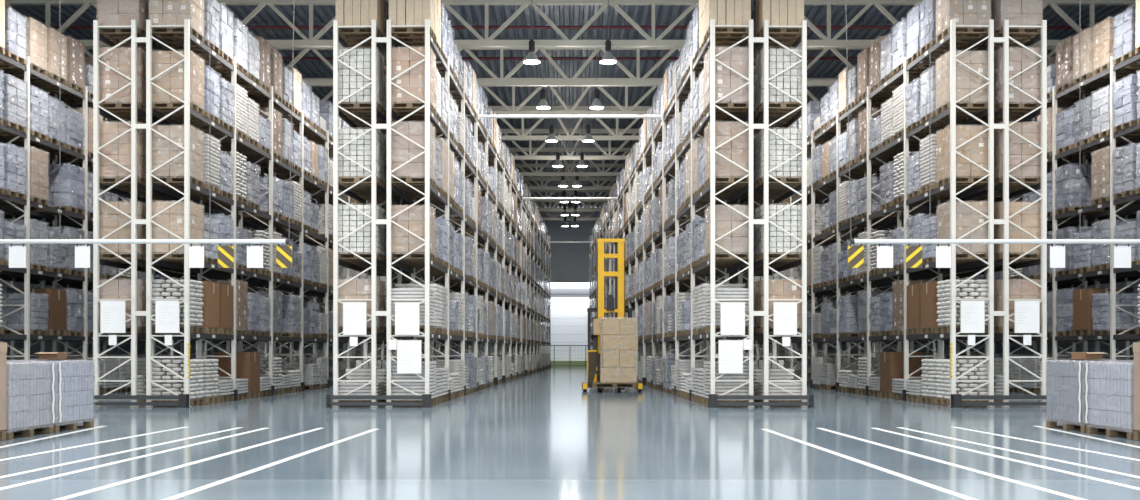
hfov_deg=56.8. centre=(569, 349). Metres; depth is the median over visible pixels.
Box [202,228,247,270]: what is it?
load
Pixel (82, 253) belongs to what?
hanging sign
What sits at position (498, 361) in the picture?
load
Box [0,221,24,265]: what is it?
load
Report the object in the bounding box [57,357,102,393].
load
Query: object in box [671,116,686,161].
load
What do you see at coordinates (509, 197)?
load
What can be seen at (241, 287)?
load
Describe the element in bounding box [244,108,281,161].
load
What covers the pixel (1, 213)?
load
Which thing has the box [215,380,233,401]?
load
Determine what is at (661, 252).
load
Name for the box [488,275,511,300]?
load
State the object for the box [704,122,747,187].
load
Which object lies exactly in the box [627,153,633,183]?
load
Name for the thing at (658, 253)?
load
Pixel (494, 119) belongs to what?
load
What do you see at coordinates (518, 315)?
load
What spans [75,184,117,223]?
load
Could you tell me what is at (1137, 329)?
load
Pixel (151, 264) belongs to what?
rack
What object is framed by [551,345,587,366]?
guard railing
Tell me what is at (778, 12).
load
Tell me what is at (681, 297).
load
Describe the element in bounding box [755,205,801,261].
load
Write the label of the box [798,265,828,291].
load
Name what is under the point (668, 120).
load
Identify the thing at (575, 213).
pendant lamp
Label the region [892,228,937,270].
load
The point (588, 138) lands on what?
pendant lamp
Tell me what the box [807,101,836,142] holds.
load
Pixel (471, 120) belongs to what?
load
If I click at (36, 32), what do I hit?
load
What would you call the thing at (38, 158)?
load
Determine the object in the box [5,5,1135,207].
ceiling
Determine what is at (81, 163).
load
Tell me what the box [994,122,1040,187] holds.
load
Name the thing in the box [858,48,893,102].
load
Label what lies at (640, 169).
load
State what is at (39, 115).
load
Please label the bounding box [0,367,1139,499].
floor
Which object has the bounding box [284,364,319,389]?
load
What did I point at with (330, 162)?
load
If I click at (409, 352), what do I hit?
notice board
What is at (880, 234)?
load
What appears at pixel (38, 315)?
load
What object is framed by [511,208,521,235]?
load
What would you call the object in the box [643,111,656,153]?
load
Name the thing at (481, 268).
load
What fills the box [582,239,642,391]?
truck
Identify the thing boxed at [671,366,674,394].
load
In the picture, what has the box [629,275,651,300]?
load
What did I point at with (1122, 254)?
hanging sign
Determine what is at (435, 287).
load
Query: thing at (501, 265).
load
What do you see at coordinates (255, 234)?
load
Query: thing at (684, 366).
load
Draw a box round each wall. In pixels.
[0,219,256,359]
[268,212,871,366]
[883,218,1139,359]
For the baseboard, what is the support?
on the floor at (538, 435)
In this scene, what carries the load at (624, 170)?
on the rack at (711, 339)
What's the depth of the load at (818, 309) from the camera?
34.43 m
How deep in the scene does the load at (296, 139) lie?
30.05 m
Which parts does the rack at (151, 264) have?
post, upright frame, post, post, post, upright frame, upright frame, post, post, upright frame, upright frame, post, post, post, upright frame, upright frame, post, post, post, post, upright frame, upright frame, post, post, upright frame, upright frame, post, post, post, upright frame, post, post, post, post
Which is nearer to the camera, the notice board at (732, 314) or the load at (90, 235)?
the notice board at (732, 314)
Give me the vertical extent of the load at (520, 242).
1.263 m
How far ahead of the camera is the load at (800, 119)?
34.81 m
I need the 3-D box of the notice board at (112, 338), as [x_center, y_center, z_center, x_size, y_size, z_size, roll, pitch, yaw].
[-9.578,-0.209,22.100,0.165,0.218,0.020,0,0,0]
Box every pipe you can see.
[51,16,1102,28]
[282,50,857,59]
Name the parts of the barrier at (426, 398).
corner post, rail, rail, corner post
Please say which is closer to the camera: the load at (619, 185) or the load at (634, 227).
the load at (634, 227)
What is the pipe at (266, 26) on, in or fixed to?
hanging from the ceiling
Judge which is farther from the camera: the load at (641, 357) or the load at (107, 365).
the load at (641, 357)
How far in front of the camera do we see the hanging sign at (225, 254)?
20.79 m
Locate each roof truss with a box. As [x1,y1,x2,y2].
[5,0,1135,46]
[84,47,1055,85]
[268,148,871,175]
[302,78,838,114]
[310,190,829,211]
[311,201,828,219]
[312,177,827,200]
[487,106,652,140]
[500,129,639,159]
[515,164,624,189]
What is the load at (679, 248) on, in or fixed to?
on the rack at (711, 339)
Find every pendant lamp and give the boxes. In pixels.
[523,0,539,64]
[536,54,549,109]
[546,91,557,142]
[552,152,562,166]
[558,176,567,186]
[560,191,567,202]
[561,205,567,215]
[562,217,567,226]
[572,176,581,186]
[572,191,579,202]
[572,205,578,215]
[572,217,577,226]
[577,152,587,166]
[582,91,593,142]
[590,54,603,109]
[600,0,616,64]
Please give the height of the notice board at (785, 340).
0.196 m
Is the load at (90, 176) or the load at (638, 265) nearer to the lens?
the load at (90, 176)
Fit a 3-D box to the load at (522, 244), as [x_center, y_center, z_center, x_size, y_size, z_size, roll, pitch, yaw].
[-2.605,-4.189,47.894,0.901,1.289,0.755,0,0,2]
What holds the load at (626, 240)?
on the rack at (711, 339)
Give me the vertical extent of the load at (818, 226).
1.119 m
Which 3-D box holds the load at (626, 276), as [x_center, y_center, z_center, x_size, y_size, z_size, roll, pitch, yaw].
[2.757,-2.481,43.207,0.900,1.094,0.755,0,0,-2]
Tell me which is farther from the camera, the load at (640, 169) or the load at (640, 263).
the load at (640, 169)
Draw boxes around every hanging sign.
[9,244,25,267]
[75,244,89,267]
[189,244,203,267]
[218,244,233,267]
[247,244,262,267]
[276,244,291,267]
[848,244,863,267]
[877,244,892,267]
[906,244,921,267]
[936,244,950,267]
[1050,244,1064,267]
[1114,244,1130,267]
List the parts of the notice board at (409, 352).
frame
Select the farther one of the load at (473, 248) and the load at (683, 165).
the load at (473, 248)
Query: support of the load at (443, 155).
on the rack at (428, 339)
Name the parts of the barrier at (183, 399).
rail, rail, corner post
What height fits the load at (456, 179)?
1.199 m
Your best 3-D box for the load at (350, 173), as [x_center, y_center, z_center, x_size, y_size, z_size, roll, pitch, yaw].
[-4.510,-4.133,22.745,0.948,1.179,0.804,0,0,2]
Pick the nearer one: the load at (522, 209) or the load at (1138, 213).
the load at (1138, 213)
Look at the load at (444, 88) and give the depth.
24.45 m
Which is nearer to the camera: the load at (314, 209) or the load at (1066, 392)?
the load at (1066, 392)
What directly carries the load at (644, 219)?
on the rack at (711, 339)
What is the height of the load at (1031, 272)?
1.149 m
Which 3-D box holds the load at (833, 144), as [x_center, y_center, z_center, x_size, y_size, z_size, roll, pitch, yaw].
[8.189,-5.683,31.101,0.965,1.118,0.824,0,0,-1]
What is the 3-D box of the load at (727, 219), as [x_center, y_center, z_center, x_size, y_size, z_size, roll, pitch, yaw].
[3.410,-2.513,22.714,0.949,1.158,0.803,0,0,-2]
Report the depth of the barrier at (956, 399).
21.92 m
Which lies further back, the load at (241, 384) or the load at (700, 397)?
the load at (241, 384)
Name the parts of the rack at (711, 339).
post, post, post, post, post, post, post, post, upright frame, post, upright frame, post, upright frame, post, upright frame, upright frame, post, post, post, upright frame, post, post, upright frame, post, post, upright frame, post, post, upright frame, post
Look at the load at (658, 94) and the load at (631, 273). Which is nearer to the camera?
the load at (658, 94)
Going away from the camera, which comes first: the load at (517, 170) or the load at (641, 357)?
the load at (641, 357)
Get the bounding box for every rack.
[0,53,317,378]
[93,19,466,406]
[332,19,550,406]
[589,19,807,406]
[673,19,1046,406]
[822,53,1139,378]
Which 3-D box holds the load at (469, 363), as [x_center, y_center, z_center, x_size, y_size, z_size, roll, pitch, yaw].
[-3.180,0.637,29.215,0.965,1.118,0.824,0,0,1]
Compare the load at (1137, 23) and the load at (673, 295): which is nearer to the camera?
the load at (1137, 23)
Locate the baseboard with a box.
[551,361,586,366]
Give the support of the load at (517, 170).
on the rack at (428, 339)
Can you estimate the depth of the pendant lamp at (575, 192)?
58.53 m
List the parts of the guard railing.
rail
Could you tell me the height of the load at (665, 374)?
1.019 m
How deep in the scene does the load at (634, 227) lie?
39.66 m
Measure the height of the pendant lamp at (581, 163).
1.990 m
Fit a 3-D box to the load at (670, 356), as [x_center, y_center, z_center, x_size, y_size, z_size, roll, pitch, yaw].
[3.182,0.637,29.215,0.965,1.118,0.824,0,0,-2]
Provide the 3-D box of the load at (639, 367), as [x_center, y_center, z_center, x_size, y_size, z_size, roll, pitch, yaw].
[2.899,0.809,37.612,0.900,0.775,0.755,0,0,-2]
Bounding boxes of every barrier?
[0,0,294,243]
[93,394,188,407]
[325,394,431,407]
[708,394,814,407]
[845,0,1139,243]
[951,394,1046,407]
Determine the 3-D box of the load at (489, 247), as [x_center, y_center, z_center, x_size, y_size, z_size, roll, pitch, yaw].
[-2.951,-4.143,36.701,0.968,1.199,0.828,0,0,2]
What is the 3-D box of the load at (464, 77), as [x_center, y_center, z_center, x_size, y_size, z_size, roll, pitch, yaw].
[-3.239,-7.186,28.299,0.900,0.945,0.755,0,0,2]
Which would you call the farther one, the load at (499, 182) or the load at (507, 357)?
the load at (507, 357)
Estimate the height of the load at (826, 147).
1.158 m
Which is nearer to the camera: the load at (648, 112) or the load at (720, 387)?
the load at (720, 387)
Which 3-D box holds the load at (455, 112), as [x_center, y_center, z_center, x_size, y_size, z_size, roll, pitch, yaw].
[-3.300,-5.658,26.402,0.967,1.069,0.822,0,0,2]
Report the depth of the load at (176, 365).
22.42 m
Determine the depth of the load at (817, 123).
32.87 m
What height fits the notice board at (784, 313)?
0.690 m
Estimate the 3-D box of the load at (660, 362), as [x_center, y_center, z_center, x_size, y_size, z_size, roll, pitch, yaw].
[3.111,0.724,31.096,0.900,0.945,0.755,0,0,-2]
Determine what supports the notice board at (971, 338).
attached to the rack at (988, 264)
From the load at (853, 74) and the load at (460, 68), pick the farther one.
the load at (853, 74)
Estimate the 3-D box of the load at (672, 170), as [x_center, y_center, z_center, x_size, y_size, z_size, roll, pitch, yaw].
[3.166,-5.564,30.116,0.971,0.879,0.833,0,0,-2]
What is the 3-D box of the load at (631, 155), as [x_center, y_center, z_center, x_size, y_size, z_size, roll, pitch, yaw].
[2.810,-7.154,41.317,0.971,0.879,0.833,0,0,-2]
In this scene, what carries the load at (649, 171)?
on the rack at (711, 339)
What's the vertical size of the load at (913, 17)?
1.229 m
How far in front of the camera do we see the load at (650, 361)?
33.87 m
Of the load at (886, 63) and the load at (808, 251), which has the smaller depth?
the load at (886, 63)
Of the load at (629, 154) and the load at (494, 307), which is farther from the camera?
the load at (629, 154)
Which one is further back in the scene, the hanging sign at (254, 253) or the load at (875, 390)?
the load at (875, 390)
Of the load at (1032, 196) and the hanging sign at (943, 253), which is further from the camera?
the load at (1032, 196)
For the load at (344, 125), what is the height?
1.229 m
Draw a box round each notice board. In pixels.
[100,301,125,332]
[109,335,116,344]
[155,301,179,332]
[165,335,171,344]
[343,302,366,334]
[350,337,357,345]
[388,339,396,349]
[395,302,419,334]
[397,340,421,372]
[718,340,742,372]
[720,302,744,334]
[743,339,751,349]
[773,302,796,334]
[782,337,789,345]
[960,301,984,332]
[968,335,974,344]
[1014,301,1039,332]
[1023,335,1030,344]
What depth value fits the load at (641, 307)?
36.65 m
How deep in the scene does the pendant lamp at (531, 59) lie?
30.03 m
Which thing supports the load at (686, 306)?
on the rack at (711, 339)
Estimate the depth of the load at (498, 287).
36.76 m
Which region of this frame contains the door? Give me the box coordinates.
[541,288,593,360]
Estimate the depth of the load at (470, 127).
29.16 m
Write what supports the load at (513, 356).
on the floor at (538, 435)
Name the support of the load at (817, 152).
on the rack at (988, 264)
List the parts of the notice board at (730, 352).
frame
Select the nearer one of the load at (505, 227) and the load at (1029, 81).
the load at (1029, 81)
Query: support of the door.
in the wall at (569, 261)
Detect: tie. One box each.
[478,113,661,119]
[523,197,616,199]
[546,240,593,243]
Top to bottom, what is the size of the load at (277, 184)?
1.069 m
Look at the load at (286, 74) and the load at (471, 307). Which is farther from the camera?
the load at (471, 307)
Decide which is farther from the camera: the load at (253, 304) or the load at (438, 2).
the load at (253, 304)
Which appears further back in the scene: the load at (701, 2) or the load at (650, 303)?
the load at (650, 303)
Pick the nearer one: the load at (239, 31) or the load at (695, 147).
the load at (695, 147)
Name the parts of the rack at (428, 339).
post, upright frame, post, post, upright frame, post, post, upright frame, post, post, upright frame, post, post, post, upright frame, upright frame, post, upright frame, post, upright frame, post, upright frame, post, upright frame, post, post, upright frame, post, post, post, post, post, post, post, post, post, post, post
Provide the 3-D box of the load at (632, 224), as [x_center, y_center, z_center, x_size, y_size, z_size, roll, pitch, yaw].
[2.743,-5.769,43.205,0.901,1.289,0.756,0,0,-2]
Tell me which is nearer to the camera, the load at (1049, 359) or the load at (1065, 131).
the load at (1065, 131)
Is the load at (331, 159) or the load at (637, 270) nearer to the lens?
the load at (331, 159)
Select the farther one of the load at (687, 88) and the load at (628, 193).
the load at (628, 193)
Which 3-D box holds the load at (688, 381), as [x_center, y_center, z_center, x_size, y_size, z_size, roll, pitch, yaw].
[3.294,0.949,25.520,0.900,0.495,0.755,0,0,-2]
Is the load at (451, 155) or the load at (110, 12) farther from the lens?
the load at (451, 155)
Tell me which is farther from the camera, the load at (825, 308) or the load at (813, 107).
the load at (813, 107)
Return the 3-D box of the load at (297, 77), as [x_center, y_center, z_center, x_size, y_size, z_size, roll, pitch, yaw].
[-8.211,-7.348,30.109,0.947,1.268,0.803,0,0,2]
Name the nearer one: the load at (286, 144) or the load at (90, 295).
the load at (90, 295)
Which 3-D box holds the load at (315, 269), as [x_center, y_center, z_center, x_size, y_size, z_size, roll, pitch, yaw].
[-8.144,-2.493,32.022,0.965,1.118,0.824,0,0,2]
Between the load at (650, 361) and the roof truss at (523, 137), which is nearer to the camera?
the load at (650, 361)
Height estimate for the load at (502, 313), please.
1.000 m
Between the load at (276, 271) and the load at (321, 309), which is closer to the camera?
the load at (276, 271)
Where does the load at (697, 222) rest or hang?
on the rack at (711, 339)
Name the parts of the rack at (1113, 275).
post, post, post, post, upright frame, post, post, upright frame, upright frame, post, post, post, upright frame, post, post, upright frame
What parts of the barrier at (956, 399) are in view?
corner post, rail, rail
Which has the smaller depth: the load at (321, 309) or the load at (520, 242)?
the load at (321, 309)
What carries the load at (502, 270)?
on the rack at (428, 339)
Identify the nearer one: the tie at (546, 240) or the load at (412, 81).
the load at (412, 81)
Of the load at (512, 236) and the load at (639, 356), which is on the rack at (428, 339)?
the load at (512, 236)
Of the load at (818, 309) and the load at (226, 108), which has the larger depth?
the load at (818, 309)
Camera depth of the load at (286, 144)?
29.11 m
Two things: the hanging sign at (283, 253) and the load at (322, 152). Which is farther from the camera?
the load at (322, 152)
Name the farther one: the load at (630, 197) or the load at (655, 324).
the load at (630, 197)
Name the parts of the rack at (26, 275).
upright frame, post, post, upright frame, post, post, post, upright frame, upright frame, post, post, upright frame, post, post, post, post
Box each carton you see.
[34,352,71,358]
[1066,352,1107,358]
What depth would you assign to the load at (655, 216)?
32.55 m
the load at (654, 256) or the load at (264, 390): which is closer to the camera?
the load at (264, 390)
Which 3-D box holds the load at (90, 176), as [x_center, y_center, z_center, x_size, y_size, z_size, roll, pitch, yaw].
[-13.191,-4.138,28.315,0.972,1.189,0.828,0,0,2]
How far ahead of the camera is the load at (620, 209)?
46.54 m
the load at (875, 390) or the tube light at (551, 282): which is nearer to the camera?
the load at (875, 390)
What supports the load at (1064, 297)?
on the rack at (1113, 275)
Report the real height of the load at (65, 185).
1.229 m
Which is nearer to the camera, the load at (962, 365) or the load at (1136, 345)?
the load at (1136, 345)
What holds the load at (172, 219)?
on the rack at (151, 264)
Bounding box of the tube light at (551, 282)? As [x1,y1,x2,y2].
[551,282,588,283]
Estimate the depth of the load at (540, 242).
60.89 m
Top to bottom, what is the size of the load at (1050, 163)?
1.149 m
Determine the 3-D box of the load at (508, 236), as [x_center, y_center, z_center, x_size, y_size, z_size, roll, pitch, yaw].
[-2.784,-4.078,41.317,0.968,1.069,0.822,0,0,2]
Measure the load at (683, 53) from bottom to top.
0.879 m
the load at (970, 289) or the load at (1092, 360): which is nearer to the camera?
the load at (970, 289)
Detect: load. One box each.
[0,0,4,54]
[0,8,27,65]
[0,17,46,75]
[0,71,3,123]
[0,74,26,132]
[0,86,48,140]
[0,144,4,193]
[0,144,25,199]
[0,147,48,205]
[0,210,3,264]
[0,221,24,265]
[0,284,3,333]
[0,293,47,334]
[0,342,6,440]
[4,219,47,270]
[6,360,47,361]
[6,362,93,432]
[6,363,54,439]
[15,97,65,147]
[16,28,66,85]
[16,289,66,335]
[35,165,84,214]
[36,36,84,93]
[36,109,83,154]
[44,231,67,273]
[45,228,83,275]
[57,65,92,102]
[57,108,101,161]
[57,173,101,219]
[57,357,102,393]
[59,289,83,335]
[73,57,92,107]
[74,159,92,166]
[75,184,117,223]
[78,293,92,336]
[88,231,101,278]
[98,0,153,43]
[99,48,153,115]
[99,122,145,187]
[99,202,145,261]
[99,280,153,332]
[99,359,117,393]
[101,358,130,391]
[102,259,117,279]
[115,267,130,279]
[149,0,203,42]
[152,51,203,115]
[152,125,203,187]
[152,201,202,261]
[152,280,204,332]
[152,359,204,406]
[167,0,219,54]
[168,134,219,193]
[168,281,219,333]
[169,67,220,124]
[170,218,219,264]
[190,78,234,132]
[190,152,232,199]
[192,3,232,64]
[199,359,219,403]
[202,84,247,140]
[202,151,247,205]
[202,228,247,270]
[203,213,232,252]
[204,19,247,75]
[212,281,246,334]
[214,352,259,398]
[215,238,259,273]
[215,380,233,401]
[216,163,259,210]
[217,33,259,85]
[218,98,258,147]
[219,284,233,334]
[219,379,247,399]
[228,116,270,154]
[230,37,270,93]
[230,230,270,275]
[243,177,282,219]
[243,231,281,278]
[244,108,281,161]
[247,48,281,102]
[247,291,282,336]
[247,293,260,335]
[253,119,292,166]
[254,66,292,110]
[254,181,292,223]
[255,241,293,280]
[258,297,270,335]
[260,357,282,394]
[260,377,270,396]
[263,131,301,172]
[265,252,301,282]
[265,375,292,393]
[268,181,301,226]
[276,137,310,177]
[276,191,311,230]
[276,244,311,284]
[278,68,301,117]
[278,295,301,336]
[281,81,310,124]
[281,370,301,391]
[284,141,318,182]
[284,204,318,234]
[284,249,319,286]
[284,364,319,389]
[288,309,309,337]
[290,93,319,130]
[293,357,326,388]
[294,116,325,136]
[294,246,326,288]
[295,145,327,187]
[303,100,332,142]
[303,159,332,191]
[303,204,332,240]
[303,303,318,337]
[304,249,332,289]
[309,265,341,291]
[310,158,341,195]
[311,241,330,243]
[312,116,340,148]
[317,193,347,199]
[318,304,332,323]
[318,312,332,338]
[318,313,327,337]
[329,119,348,153]
[336,0,384,43]
[338,49,384,115]
[338,129,384,187]
[338,205,384,261]
[338,280,384,332]
[338,382,384,401]
[389,0,436,42]
[392,47,435,115]
[392,122,435,187]
[392,205,434,261]
[392,288,434,332]
[392,361,436,405]
[397,284,441,333]
[398,0,440,54]
[398,140,441,193]
[399,69,440,124]
[400,224,442,264]
[406,139,447,199]
[407,218,448,267]
[415,149,454,205]
[415,223,453,270]
[420,286,446,334]
[421,232,458,273]
[430,78,448,132]
[430,234,463,275]
[430,360,463,396]
[431,159,459,209]
[433,4,446,64]
[433,369,441,403]
[435,95,453,140]
[435,168,462,214]
[436,20,453,75]
[436,179,472,223]
[436,368,448,401]
[437,237,472,280]
[437,354,473,393]
[438,100,457,147]
[439,44,459,85]
[442,357,477,391]
[444,243,475,282]
[444,300,458,335]
[449,55,462,93]
[449,61,467,102]
[449,112,463,154]
[449,293,462,335]
[449,293,468,336]
[449,373,459,397]
[449,379,453,399]
[450,251,480,284]
[451,197,475,226]
[452,116,469,161]
[453,184,480,230]
[454,62,472,110]
[454,249,483,286]
[455,120,472,166]
[456,197,487,237]
[458,69,476,117]
[458,251,487,288]
[459,138,475,172]
[465,143,483,182]
[465,149,480,177]
[465,252,490,290]
[465,366,468,394]
[466,314,471,336]
[467,82,479,124]
[467,201,490,240]
[467,261,493,291]
[467,296,475,336]
[470,260,496,292]
[471,86,484,130]
[471,152,487,187]
[472,94,486,136]
[472,108,491,142]
[472,356,493,386]
[473,202,493,243]
[473,296,483,337]
[473,309,479,337]
[478,174,490,191]
[478,211,496,245]
[478,214,498,248]
[478,262,499,294]
[478,263,500,295]
[478,357,487,387]
[478,358,480,390]
[479,108,493,148]
[479,369,484,389]
[481,167,493,195]
[481,167,496,199]
[481,222,502,251]
[482,268,504,297]
[482,302,487,337]
[483,111,496,153]
[484,265,506,298]
[488,123,498,158]
[488,129,500,162]
[488,143,504,167]
[488,172,501,207]
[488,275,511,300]
[488,302,490,338]
[488,355,510,380]
[488,358,490,386]
[489,142,506,171]
[489,302,493,338]
[490,220,503,253]
[490,227,506,255]
[490,232,511,259]
[491,273,512,301]
[492,357,499,383]
[493,362,501,383]
[494,307,496,338]
[497,176,503,210]
[497,179,506,213]
[497,234,513,261]
[497,276,513,302]
[497,276,516,303]
[497,305,499,339]
[498,187,507,215]
[498,277,518,304]
[498,307,502,339]
[499,193,510,219]
[499,240,514,263]
[500,146,508,175]
[500,313,503,339]
[500,354,520,377]
[501,236,516,265]
[505,192,514,225]
[505,193,513,222]
[505,196,516,227]
[505,283,521,306]
[505,311,508,340]
[506,153,512,183]
[506,210,518,230]
[506,214,519,232]
[507,155,514,186]
[507,242,521,270]
[507,244,522,272]
[507,247,518,267]
[507,311,510,340]
[508,169,518,193]
[508,170,516,190]
[508,240,519,268]
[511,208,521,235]
[511,246,524,273]
[511,312,517,341]
[511,313,514,340]
[511,364,514,378]
[512,356,521,376]
[513,314,516,340]
[517,179,521,199]
[517,209,523,237]
[517,213,524,239]
[518,315,523,341]
[522,255,530,278]
[522,315,524,341]
[523,219,528,245]
[527,354,533,372]
[527,355,529,374]
[528,319,532,342]
[531,354,536,371]
[535,242,540,261]
[592,318,637,387]
[612,183,616,210]
[616,209,622,237]
[617,244,632,272]
[618,179,622,199]
[618,207,628,235]
[620,212,633,232]
[621,169,631,193]
[621,210,633,230]
[623,170,631,190]
[623,196,634,227]
[623,236,638,265]
[625,156,632,186]
[625,192,634,225]
[625,240,641,263]
[625,276,642,303]
[626,234,642,261]
[626,276,642,302]
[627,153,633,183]
[627,193,634,222]
[627,273,648,301]
[628,232,649,259]
[629,155,634,179]
[629,193,640,219]
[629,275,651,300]
[631,146,639,175]
[632,187,642,215]
[633,142,650,171]
[633,179,642,213]
[633,227,649,255]
[633,265,655,298]
[633,355,651,367]
[635,143,651,167]
[635,268,657,297]
[636,177,642,210]
[636,220,651,253]
[637,172,651,207]
[638,127,651,162]
[638,222,659,251]
[638,307,641,339]
[638,362,646,382]
[639,263,661,295]
[640,124,651,158]
[640,215,661,248]
[640,304,642,339]
[640,357,647,382]
[641,262,661,294]
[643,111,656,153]
[643,210,661,245]
[644,168,658,199]
[644,260,669,292]
[644,305,645,338]
[646,108,660,148]
[646,166,658,195]
[646,202,667,243]
[646,261,672,291]
[646,302,651,338]
[646,356,667,386]
[648,201,672,240]
[649,107,666,142]
[649,174,661,191]
[649,358,651,386]
[650,254,674,290]
[650,303,651,338]
[652,197,683,237]
[652,252,681,288]
[652,302,657,337]
[652,357,661,387]
[653,94,667,136]
[653,152,668,187]
[655,86,669,130]
[655,369,660,389]
[656,143,674,182]
[656,249,685,286]
[656,296,666,337]
[659,149,674,177]
[659,184,686,230]
[659,358,661,390]
[660,82,672,124]
[660,252,689,284]
[660,308,666,337]
[663,357,696,391]
[664,69,681,117]
[664,140,680,172]
[664,197,688,226]
[664,243,695,282]
[664,296,671,336]
[666,354,702,393]
[667,120,684,166]
[667,180,703,223]
[667,237,702,280]
[668,62,685,110]
[668,314,672,336]
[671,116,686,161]
[671,293,690,336]
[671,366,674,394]
[672,60,689,102]
[676,112,690,154]
[676,234,709,275]
[676,360,709,396]
[677,55,695,93]
[677,169,704,214]
[677,293,690,335]
[680,44,700,85]
[680,373,690,397]
[681,101,701,147]
[681,159,708,209]
[681,232,718,273]
[681,301,695,335]
[685,94,704,140]
[685,149,724,205]
[685,379,690,399]
[686,22,703,75]
[686,224,724,270]
[690,218,732,267]
[691,368,703,401]
[692,4,706,64]
[692,79,709,132]
[692,139,733,199]
[693,286,719,334]
[697,224,739,264]
[697,369,706,403]
[698,284,742,333]
[699,0,741,54]
[699,69,740,124]
[699,140,741,193]
[703,361,747,405]
[704,0,750,42]
[704,47,747,115]
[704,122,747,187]
[705,205,747,261]
[705,288,747,332]
[755,0,803,43]
[755,49,801,115]
[755,129,801,187]
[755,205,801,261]
[755,280,801,332]
[755,382,801,401]
[791,120,810,153]
[792,193,822,199]
[798,116,827,148]
[798,158,829,195]
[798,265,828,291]
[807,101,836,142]
[807,159,836,191]
[807,204,836,240]
[807,249,835,290]
[807,303,824,323]
[807,312,820,338]
[809,241,828,243]
[812,145,844,187]
[812,357,846,388]
[813,246,845,288]
[813,313,821,337]
[814,116,846,136]
[820,93,847,130]
[820,250,855,286]
[820,364,856,389]
[821,141,855,182]
[821,204,855,234]
[821,304,836,337]
[828,191,863,230]
[828,243,863,284]
[829,81,858,124]
[829,137,863,177]
[829,309,851,337]
[838,68,861,117]
[838,132,876,172]
[838,181,871,226]
[838,252,874,282]
[838,370,858,391]
[839,296,862,336]
[847,67,885,110]
[847,119,886,166]
[847,181,885,223]
[847,241,884,280]
[847,375,874,393]
[857,177,896,219]
[857,357,879,394]
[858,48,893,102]
[858,108,895,161]
[858,231,896,278]
[858,291,892,336]
[869,37,909,93]
[869,117,911,154]
[869,230,909,275]
[869,297,880,335]
[869,377,879,396]
[879,161,923,210]
[880,33,922,85]
[880,237,924,273]
[880,293,892,335]
[880,352,924,398]
[881,98,921,147]
[891,18,935,75]
[892,84,937,140]
[892,151,937,205]
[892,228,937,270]
[892,379,920,399]
[893,281,931,334]
[906,4,948,65]
[906,79,949,132]
[906,284,920,334]
[906,380,924,401]
[907,152,949,199]
[907,214,936,252]
[919,0,972,54]
[920,67,970,124]
[920,134,971,193]
[920,281,972,333]
[920,359,940,403]
[921,217,969,264]
[935,280,987,332]
[935,359,987,406]
[936,0,990,42]
[936,51,987,115]
[936,125,987,187]
[937,202,987,261]
[986,0,1041,43]
[986,47,1040,115]
[986,280,1040,332]
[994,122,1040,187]
[994,202,1040,261]
[1009,268,1022,279]
[1009,358,1038,391]
[1022,259,1038,279]
[1022,359,1040,393]
[1023,186,1064,223]
[1037,108,1082,161]
[1037,357,1082,393]
[1038,173,1082,219]
[1038,232,1051,278]
[1046,362,1133,432]
[1047,57,1066,107]
[1047,65,1082,102]
[1047,159,1065,166]
[1047,293,1061,336]
[1055,36,1103,93]
[1056,109,1103,154]
[1056,165,1104,214]
[1056,227,1091,275]
[1056,289,1080,335]
[1073,28,1123,85]
[1073,232,1095,273]
[1073,289,1123,335]
[1074,97,1124,147]
[1085,363,1133,439]
[1091,86,1139,140]
[1091,147,1139,205]
[1092,220,1136,270]
[1092,293,1139,334]
[1092,360,1133,361]
[1093,17,1139,75]
[1113,7,1139,65]
[1113,75,1139,132]
[1114,144,1139,199]
[1115,223,1139,265]
[1133,342,1139,440]
[1135,0,1139,54]
[1135,144,1139,193]
[1136,212,1139,264]
[1136,284,1139,333]
[1137,71,1139,123]
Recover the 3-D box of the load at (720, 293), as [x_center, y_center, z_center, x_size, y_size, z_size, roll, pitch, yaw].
[3.415,-0.836,22.723,0.900,0.945,0.755,0,0,-2]
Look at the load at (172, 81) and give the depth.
22.36 m
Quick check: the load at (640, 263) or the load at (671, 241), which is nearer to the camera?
the load at (671, 241)
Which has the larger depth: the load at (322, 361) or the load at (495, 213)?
the load at (495, 213)
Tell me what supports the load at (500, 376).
on the floor at (538, 435)
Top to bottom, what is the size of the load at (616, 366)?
1.984 m
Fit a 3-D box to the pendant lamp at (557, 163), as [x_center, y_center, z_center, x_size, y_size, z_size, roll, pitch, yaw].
[-0.539,-9.205,47.200,0.490,1.990,0.490,0,0,0]
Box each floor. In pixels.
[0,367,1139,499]
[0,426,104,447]
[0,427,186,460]
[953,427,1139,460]
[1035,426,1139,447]
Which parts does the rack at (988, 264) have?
post, post, post, post, upright frame, post, post, post, upright frame, upright frame, post, post, upright frame, upright frame, post, post, post, post, upright frame, upright frame, post, post, post, upright frame, upright frame, post, post, upright frame, upright frame, post, post, post, upright frame, post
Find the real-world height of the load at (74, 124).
1.069 m
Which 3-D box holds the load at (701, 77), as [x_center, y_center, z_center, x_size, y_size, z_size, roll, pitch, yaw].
[3.386,-5.684,23.615,0.948,1.119,0.805,0,0,-2]
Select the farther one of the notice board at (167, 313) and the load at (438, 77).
the load at (438, 77)
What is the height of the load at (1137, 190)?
1.149 m
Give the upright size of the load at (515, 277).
1.150 m
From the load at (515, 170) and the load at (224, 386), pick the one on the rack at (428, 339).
the load at (515, 170)
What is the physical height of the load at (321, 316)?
0.775 m
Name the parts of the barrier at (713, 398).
corner post, rail, rail, corner post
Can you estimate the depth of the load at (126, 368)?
29.98 m
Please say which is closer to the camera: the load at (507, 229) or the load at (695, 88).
the load at (695, 88)

